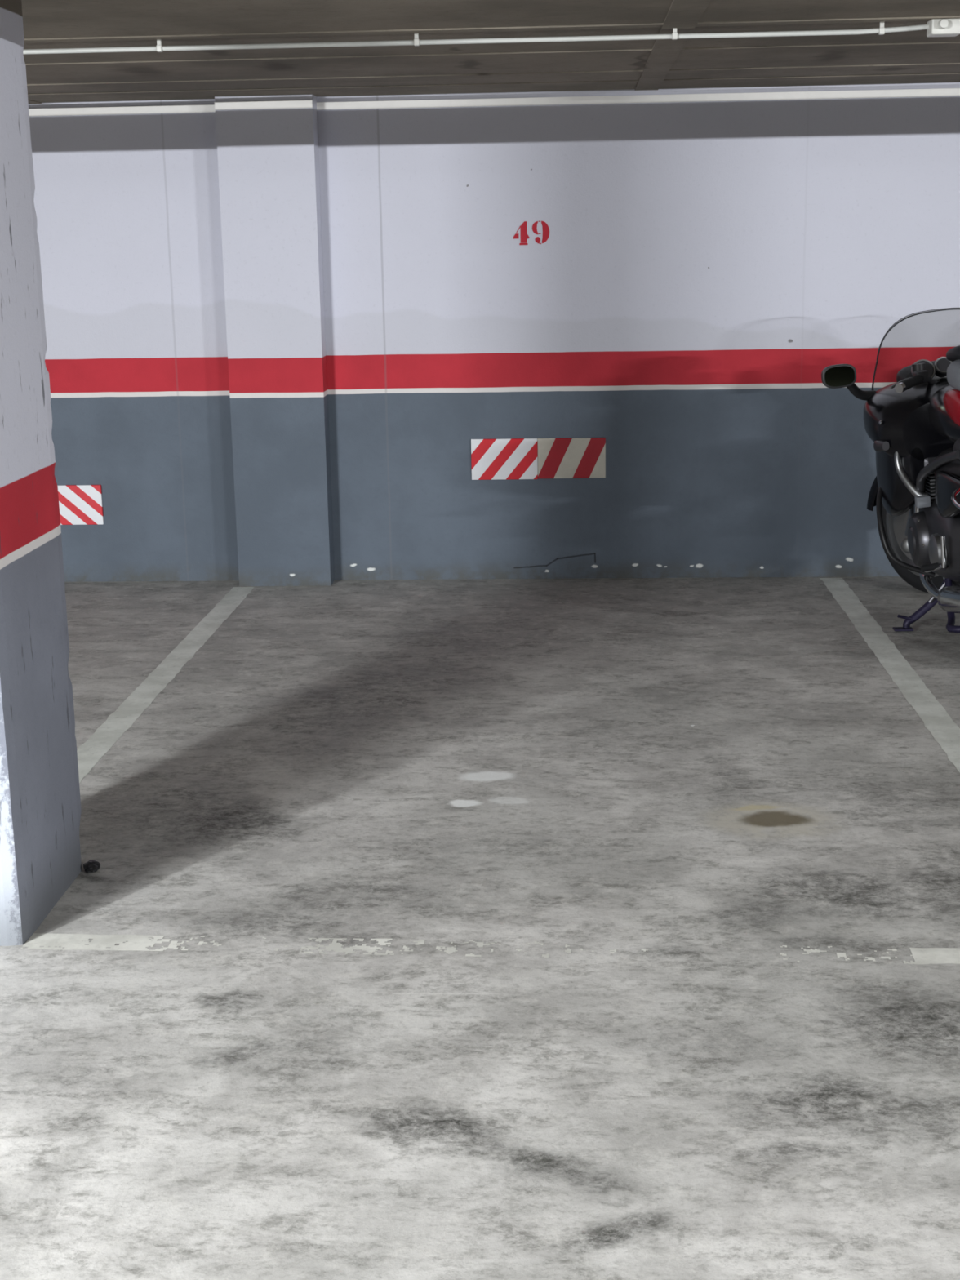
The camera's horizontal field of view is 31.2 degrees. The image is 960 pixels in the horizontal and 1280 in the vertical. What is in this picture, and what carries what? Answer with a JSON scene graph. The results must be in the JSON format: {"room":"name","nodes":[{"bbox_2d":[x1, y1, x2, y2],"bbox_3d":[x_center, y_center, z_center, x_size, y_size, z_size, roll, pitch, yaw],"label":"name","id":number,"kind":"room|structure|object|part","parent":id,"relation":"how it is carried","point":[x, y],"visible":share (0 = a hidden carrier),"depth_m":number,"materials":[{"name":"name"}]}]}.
{"room":"indoor parking garage","nodes":[
{"label":"indoor parking garage","id":0,"kind":"room"},
{"bbox_2d":[214,93,334,586],"bbox_3d":[-0.915,-1.318,7.735,0.426,2.165,0.132,0,13,3],"label":"pillar","id":1,"kind":"structure","parent":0,"point":[268,158],"depth_m":7.66,"materials":[{"name":"paint"}]},
{"bbox_2d":[214,100,312,110],"bbox_3d":[-0.936,-2.315,7.428,0.426,0.032,0.008,0,13,3],"label":"trim","id":2,"kind":"structure","parent":1,"relation":"attached to","point":[277,104],"depth_m":7.42,"materials":[{"name":"white paint"}]},
{"bbox_2d":[0,576,959,1279],"bbox_3d":[2.319,1.367,1.060,20.500,0.100,14.000,0,13,3],"label":"floor","id":3,"kind":"structure","parent":0,"point":[710,777],"depth_m":3.85,"materials":[{"name":"concrete"}]},
{"bbox_2d":[0,0,81,946],"bbox_3d":[-1.227,-0.415,3.942,0.361,2.165,0.536,0,13,3],"label":"concrete pillar","id":4,"kind":"structure","parent":3,"relation":"on","point":[40,800],"depth_m":3.95,"materials":[{"name":"paint"}]},
{"bbox_2d":[83,859,100,873],"bbox_3d":[-0.992,0.577,4.382,0.040,0.024,0.056,0,13,3],"label":"lump","id":5,"kind":"object","parent":3,"relation":"on","point":[91,866],"visible":1,"depth_m":4.37,"materials":[{"name":"black plastic"}]},
{"bbox_2d":[76,586,253,782],"bbox_3d":[-1.192,0.218,5.965,0.109,0.001,4.010,0,13,3],"label":"parking line","id":6,"kind":"object","parent":3,"relation":"on","point":[117,723],"visible":0.77,"depth_m":6.19,"materials":[{"name":"white paint"}]},
{"bbox_2d":[21,933,959,964],"bbox_3d":[0.210,0.694,3.845,2.514,0.001,0.158,0,13,3],"label":"parking line","id":7,"kind":"object","parent":3,"relation":"on","point":[68,941],"visible":1,"depth_m":3.90,"materials":[{"name":"paint"}]},
{"bbox_2d":[819,577,959,772],"bbox_3d":[1.500,0.208,5.806,0.108,0.001,4.270,0,13,3],"label":"parking line","id":8,"kind":"object","parent":3,"relation":"on","point":[935,718],"visible":1,"depth_m":6.18,"materials":[{"name":"white paint"}]},
{"bbox_2d":[821,307,959,633],"bbox_3d":[1.943,-0.640,6.650,0.965,1.239,2.058,-4,14,-11],"label":"motorcycle","id":9,"kind":"object","parent":3,"relation":"on","point":[913,423],"visible":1,"depth_m":6.73,"materials":[{"name":"metal"}]},
{"bbox_2d":[821,364,856,388],"bbox_3d":[1.444,-1.070,6.940,0.136,0.094,0.105,-7,13,3],"label":"mirror","id":10,"kind":"object","parent":9,"relation":"attached to","point":[838,375],"depth_m":6.89,"materials":[{"name":"black plastic"}]},
{"bbox_2d":[824,366,854,386],"bbox_3d":[1.443,-1.058,6.889,0.120,0.078,0.003,-7,13,3],"label":"mirror glass","id":11,"kind":"object","parent":9,"relation":"attached to","point":[838,375],"depth_m":6.89,"materials":[{"name":"black mirror"}]},
{"bbox_3d":[1.662,-1.012,6.739,0.163,0.045,0.028,-10,16,-33],"label":"lever","id":12,"kind":"part","parent":9,"relation":"part of","materials":[{"name":"metal"}]},
{"bbox_3d":[1.875,-1.081,7.020,0.340,0.125,0.130,-7,13,3],"label":"instrument panel","id":13,"kind":"part","parent":9,"relation":"part of","materials":[{"name":"black plastic"}]},
{"bbox_3d":[1.740,-0.331,6.444,0.020,0.120,0.018,-7,13,3],"label":"gear rod","id":14,"kind":"part","parent":9,"relation":"part of","materials":[{"name":"silver metal"}]},
{"bbox_3d":[1.878,-0.863,6.531,0.302,0.235,0.500,-7,13,3],"label":"fuel tank","id":15,"kind":"part","parent":9,"relation":"part of","materials":[{"name":"metal"}]},
{"bbox_3d":[1.742,-0.526,6.341,0.061,0.182,0.390,-7,13,3],"label":"panel","id":16,"kind":"part","parent":9,"relation":"part of","materials":[{"name":"black paint"}]},
{"bbox_3d":[1.759,-0.853,6.314,0.062,0.134,0.276,-3,13,-7],"label":"tank panel","id":17,"kind":"part","parent":9,"relation":"part of","materials":[{"name":"red paint"}]},
{"bbox_3d":[1.854,-0.981,6.309,0.252,0.131,0.320,-7,13,3],"label":"tank","id":18,"kind":"part","parent":9,"relation":"part of","materials":[{"name":"grey plastic"}]},
{"bbox_3d":[1.700,-0.515,5.901,0.147,0.103,0.483,-7,13,3],"label":"pannier rail","id":19,"kind":"part","parent":9,"relation":"part of","materials":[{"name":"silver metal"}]},
{"bbox_3d":[1.875,-0.683,6.019,0.330,0.181,0.740,-7,13,3],"label":"seat","id":20,"kind":"part","parent":9,"relation":"part of","materials":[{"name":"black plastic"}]},
{"bbox_2d":[21,0,959,103],"bbox_3d":[2.280,-0.834,0.540,20.500,0.105,14.000,0,13,3],"label":"ceiling","id":21,"kind":"structure","parent":0,"point":[907,56],"depth_m":5.69,"materials":[{"name":"concrete"}]},
{"bbox_2d":[22,21,928,54],"bbox_3d":[-3.126,-1.820,5.401,8.976,0.037,0.045,0,13,3],"label":"conduit","id":22,"kind":"object","parent":21,"relation":"attached to","point":[881,30],"visible":1,"depth_m":5.24,"materials":[{"name":"plastic"}]},
{"bbox_2d":[926,17,959,37],"bbox_3d":[1.963,-1.829,5.081,1.245,0.047,0.110,0,13,3],"label":"junction box","id":23,"kind":"object","parent":21,"relation":"attached to","point":[937,27],"visible":1,"depth_m":5.09,"materials":[{"name":"white plastic"}]},
{"bbox_3d":[1.369,-1.821,5.074,0.028,0.028,0.030,0,13,3],"label":"knob","id":24,"kind":"part","parent":23,"relation":"part of","materials":[{"name":"white plastic"}]},
{"bbox_2d":[28,82,959,582],"bbox_3d":[2.672,-1.487,7.671,20.500,2.600,0.200,0,13,3],"label":"wall","id":25,"kind":"structure","parent":0,"point":[694,283],"depth_m":7.72,"materials":[{"name":"paint"}]},
{"bbox_2d":[57,484,103,524],"bbox_3d":[-1.914,-0.630,8.014,0.306,0.186,0.012,0,13,3],"label":"warning sign","id":26,"kind":"object","parent":25,"relation":"attached to","point":[79,504],"visible":0.56,"depth_m":8.01,"materials":[{"name":"plastic"}]},
{"bbox_2d":[28,104,215,115],"bbox_3d":[-4.363,-2.329,7.746,6.452,0.032,0.008,0,13,3],"label":"trim","id":27,"kind":"structure","parent":25,"relation":"attached to","point":[200,108],"depth_m":7.59,"materials":[{"name":"white paint"}]},
{"bbox_2d":[471,438,537,479],"bbox_3d":[0.112,-0.828,7.858,0.303,0.187,0.012,0,13,3],"label":"plate","id":28,"kind":"object","parent":25,"relation":"attached to","point":[493,459],"visible":1,"depth_m":7.85,"materials":[{"name":"plastic"}]},
{"bbox_2d":[512,221,549,244],"bbox_3d":[0.227,-1.807,7.623,0.163,0.103,0.002,0,13,3],"label":"number","id":29,"kind":"object","parent":25,"relation":"attached to","point":[524,236],"visible":1,"depth_m":7.62,"materials":[{"name":"red paint"}]},
{"bbox_2d":[537,437,605,478],"bbox_3d":[0.418,-0.831,7.840,0.310,0.184,0.012,0,13,3],"label":"plate","id":30,"kind":"object","parent":25,"relation":"attached to","point":[566,457],"visible":1,"depth_m":7.83,"materials":[{"name":"plastic"}]},
{"bbox_2d":[316,88,959,110],"bbox_3d":[6.084,-2.378,7.167,13.622,0.032,0.008,0,13,3],"label":"pipe","id":31,"kind":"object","parent":25,"relation":"attached to","point":[936,91],"depth_m":7.46,"materials":[{"name":"white paint"}]}
]}

